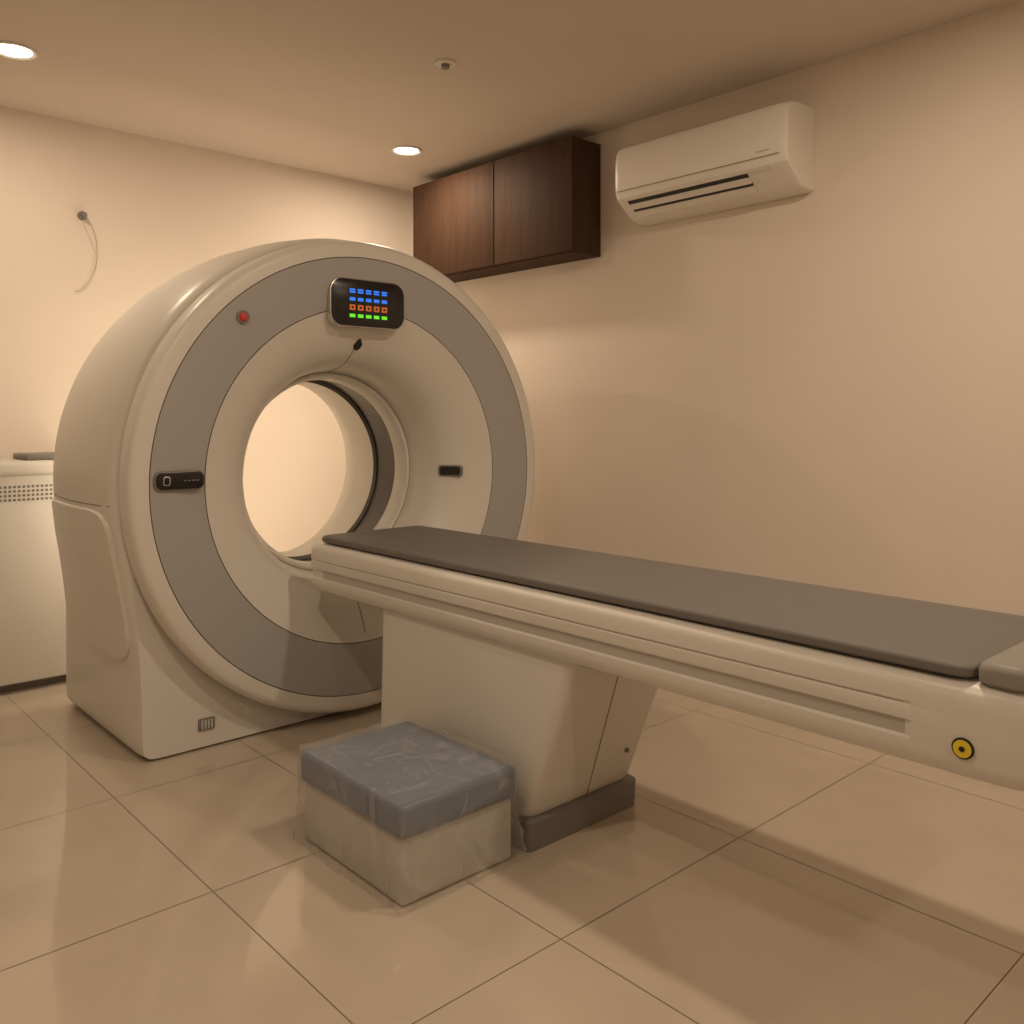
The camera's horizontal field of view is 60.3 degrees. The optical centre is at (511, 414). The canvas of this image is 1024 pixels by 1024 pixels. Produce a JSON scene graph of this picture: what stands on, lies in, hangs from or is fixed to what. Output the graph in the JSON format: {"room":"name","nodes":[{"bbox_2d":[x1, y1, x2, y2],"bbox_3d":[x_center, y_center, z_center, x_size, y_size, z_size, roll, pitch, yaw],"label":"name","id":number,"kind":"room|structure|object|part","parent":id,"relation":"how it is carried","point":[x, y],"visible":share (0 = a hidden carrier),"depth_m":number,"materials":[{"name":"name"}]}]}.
{"room":"radiology room","nodes":[
{"label":"radiology room","id":0,"kind":"room"},
{"bbox_2d":[0,106,412,551],"bbox_3d":[-2.697,-0.119,4.171,5.625,2.762,0.125,0,0,-42],"label":"wall","id":1,"kind":"structure","parent":0,"point":[157,210],"depth_m":4.71,"materials":[{"name":"paint"}]},
{"bbox_2d":[74,211,97,291],"bbox_3d":[-2.180,-0.837,4.522,0.114,0.417,0.049,0,0,-42],"label":"cable","id":2,"kind":"object","parent":1,"relation":"attached to","point":[81,215],"visible":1,"depth_m":4.52,"materials":[{"name":"grey plastic"}]},
{"bbox_3d":[-2.204,-1.022,4.521,0.045,0.045,0.018,0,0,-42],"label":"hook plate","id":3,"kind":"part","parent":2,"relation":"part of","materials":[{"name":"grey"}]},
{"bbox_2d":[0,0,1017,191],"bbox_3d":[-0.312,-1.562,1.550,5.625,0.125,7.212,0,0,-42],"label":"ceiling","id":4,"kind":"structure","parent":0,"point":[330,87],"depth_m":3.76,"materials":[{"name":"paint"}]},
{"bbox_2d":[0,40,37,59],"bbox_3d":[-2.044,-1.494,3.615,0.175,0.011,0.175,0,0,-42],"label":"recessed light","id":5,"kind":"object","parent":4,"relation":"in","point":[9,49],"visible":1,"depth_m":3.62,"materials":[{"name":"white"}]},
{"bbox_2d":[391,145,421,155],"bbox_3d":[-0.597,-1.494,4.983,0.175,0.011,0.175,0,0,-42],"label":"recessed light","id":6,"kind":"object","parent":4,"relation":"in","point":[404,150],"visible":1,"depth_m":4.97,"materials":[{"name":"white"}]},
{"bbox_2d":[435,58,455,69],"bbox_3d":[-0.283,-1.488,3.747,0.090,0.025,0.090,0,0,-42],"label":"sprinkler","id":7,"kind":"object","parent":4,"relation":"attached to","point":[443,63],"depth_m":3.73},
{"bbox_2d":[0,681,1023,1023],"bbox_3d":[-0.312,1.251,1.550,5.375,0.002,6.962,0,0,-42],"label":"floor","id":8,"kind":"structure","parent":0,"point":[759,870],"depth_m":2.28,"materials":[{"name":"tile"}]},
{"bbox_2d":[0,452,65,692],"bbox_3d":[-2.783,0.716,3.708,1.775,1.068,0.431,0,0,-42],"label":"base cabinet","id":9,"kind":"object","parent":8,"relation":"on","point":[32,594],"visible":0.6,"depth_m":3.98,"materials":[{"name":"grey"}]},
{"bbox_3d":[-2.783,0.241,3.708,1.775,0.062,0.431,0,0,-42],"label":"cabinet lid","id":10,"kind":"part","parent":9,"relation":"part of","materials":[{"name":"white plastic"}]},
{"bbox_2d":[13,452,53,460],"bbox_3d":[-2.234,0.196,4.220,0.225,0.028,0.250,0,0,-42],"label":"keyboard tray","id":11,"kind":"object","parent":9,"relation":"on","point":[34,456],"depth_m":4.11,"materials":[{"name":"grey plastic"}]},
{"bbox_2d":[53,238,534,758],"bbox_3d":[-0.922,0.237,4.026,2.037,2.009,1.002,0,0,-42],"label":"shell","id":12,"kind":"object","parent":8,"relation":"on","point":[226,625],"depth_m":3.42,"materials":[{"name":"grey plastic"}]},
{"bbox_2d":[54,493,108,506],"bbox_3d":[-1.678,0.323,3.375,0.043,0.008,0.751,0,0,-40],"label":"joint","id":13,"kind":"object","parent":12,"relation":"attached to","point":[54,493],"visible":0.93,"depth_m":3.29,"materials":[{"name":"grey plastic"}]},
{"bbox_2d":[51,499,129,659],"bbox_3d":[-1.652,0.620,3.398,0.128,0.566,0.750,0,0,-42],"label":"cover","id":14,"kind":"object","parent":12,"relation":"attached to","point":[94,597],"visible":0.99,"depth_m":3.29,"materials":[{"name":"white plastic"}]},
{"bbox_2d":[153,470,204,490],"bbox_3d":[-1.184,0.233,3.131,0.181,0.070,0.025,0,0,-42],"label":"control pill","id":15,"kind":"object","parent":12,"relation":"attached to","point":[157,473],"visible":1,"depth_m":3.11,"materials":[{"name":"grey plastic"}]},
{"bbox_2d":[156,471,203,489],"bbox_3d":[-1.179,0.232,3.125,0.171,0.060,0.014,0,0,-42],"label":"control pill face","id":16,"kind":"object","parent":15,"relation":"attached to","point":[177,478],"depth_m":3.12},
{"bbox_2d":[164,478,169,484],"bbox_3d":[-1.210,0.233,3.089,0.019,0.026,0.004,0,0,-42],"label":"button","id":17,"kind":"object","parent":16,"relation":"attached to","point":[167,480],"depth_m":3.09,"materials":[{"name":"black plastic"}]},
{"bbox_2d":[198,716,214,730],"bbox_3d":[-1.152,1.156,3.309,0.062,0.044,0.030,0,0,-42],"label":"vent","id":18,"kind":"object","parent":12,"relation":"attached to","point":[213,717],"visible":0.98,"depth_m":3.30,"materials":[{"name":"grey plastic"}]},
{"bbox_3d":[-1.005,-0.366,3.290,0.050,0.050,0.010,0,0,-42],"label":"stop bezel","id":19,"kind":"part","parent":12,"relation":"part of","materials":[{"name":"white plastic"}]},
{"bbox_3d":[-1.001,-0.366,3.286,0.032,0.032,0.012,0,0,-42],"label":"stop button","id":20,"kind":"part","parent":12,"relation":"part of","materials":[{"name":"red plastic"}]},
{"bbox_2d":[353,339,361,350],"bbox_3d":[-0.655,-0.302,3.732,0.040,0.057,0.047,0,0,-42],"label":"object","id":21,"kind":"structure","parent":12,"relation":"attached to","point":[358,344],"depth_m":3.73,"materials":[{"name":"black plastic"}]},
{"bbox_2d":[326,277,403,330],"bbox_3d":[-0.611,-0.460,3.669,0.362,0.200,0.050,0,0,-42],"label":"display bezel","id":22,"kind":"object","parent":12,"relation":"attached to","point":[329,317],"visible":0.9,"depth_m":3.57,"materials":[{"name":"plastic"}]},
{"bbox_2d":[331,278,403,328],"bbox_3d":[-0.601,-0.460,3.659,0.354,0.191,0.029,0,0,-42],"label":"glass","id":23,"kind":"object","parent":22,"relation":"in","point":[340,288],"depth_m":3.64,"materials":[{"name":"glass"}]},
{"bbox_2d":[438,465,462,476],"bbox_3d":[-0.286,0.259,4.097,0.115,0.054,0.021,0,0,10],"label":"control panel","id":24,"kind":"object","parent":12,"relation":"attached to","point":[459,466],"visible":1,"depth_m":4.09,"materials":[{"name":"grey plastic"}]},
{"bbox_2d":[440,466,459,474],"bbox_3d":[-0.288,0.259,4.092,0.067,0.041,0.082,0,0,-42],"label":"funnel pill face","id":25,"kind":"object","parent":24,"relation":"attached to","point":[443,470],"depth_m":4.09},
{"bbox_2d":[301,721,514,905],"bbox_3d":[-0.306,1.110,2.537,0.459,0.276,0.579,0,0,-42],"label":"step stool","id":26,"kind":"object","parent":8,"relation":"on","point":[415,811],"visible":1,"depth_m":2.40,"materials":[{"name":"grey"}]},
{"bbox_2d":[301,721,514,838],"bbox_3d":[-0.306,1.031,2.538,0.398,0.088,0.521,0,0,-42],"label":"cushion","id":27,"kind":"object","parent":26,"relation":"on","point":[404,780],"depth_m":2.43,"materials":[{"name":"grey plastic"}]},
{"bbox_2d":[311,526,1023,852],"bbox_3d":[0.266,0.855,2.694,0.579,0.790,2.564,0,0,-42],"label":"table","id":28,"kind":"object","parent":8,"relation":"on","point":[549,663],"visible":0.97,"depth_m":2.46,"materials":[{"name":"grey plastic"}]},
{"bbox_2d":[322,526,1023,676],"bbox_3d":[0.247,0.486,2.737,0.549,0.024,2.438,0,0,-42],"label":"cushion","id":29,"kind":"object","parent":28,"relation":"on","point":[917,638],"depth_m":2.26,"materials":[{"name":"grey leather"}]},
{"bbox_2d":[455,0,1023,615],"bbox_3d":[1.764,-0.119,3.354,0.125,2.762,7.088,0,0,-42],"label":"wall","id":30,"kind":"structure","parent":0,"point":[824,386],"depth_m":3.72,"materials":[{"name":"paint"}]},
{"bbox_2d":[413,136,600,282],"bbox_3d":[-0.074,-1.139,5.112,0.226,0.598,1.382,0,0,-42],"label":"upper cabinet","id":31,"kind":"object","parent":30,"relation":"attached to","point":[540,206],"visible":0.91,"depth_m":4.86,"materials":[{"name":"brown wood"}]},
{"bbox_3d":[-0.357,-1.141,5.270,0.020,0.588,0.769,0,0,-42],"label":"door panel","id":32,"kind":"part","parent":31,"relation":"part of","materials":[{"name":"brown wood"}]},
{"bbox_3d":[0.111,-1.141,4.756,0.020,0.588,0.606,0,0,-42],"label":"door panel","id":33,"kind":"part","parent":31,"relation":"part of","materials":[{"name":"brown wood"}]},
{"bbox_2d":[616,100,813,225],"bbox_3d":[0.895,-1.139,4.045,0.228,0.371,0.934,0,0,-42],"label":"air conditioner","id":34,"kind":"object","parent":30,"relation":"attached to","point":[764,154],"visible":1,"depth_m":3.90,"materials":[{"name":"white plastic"}]}
]}

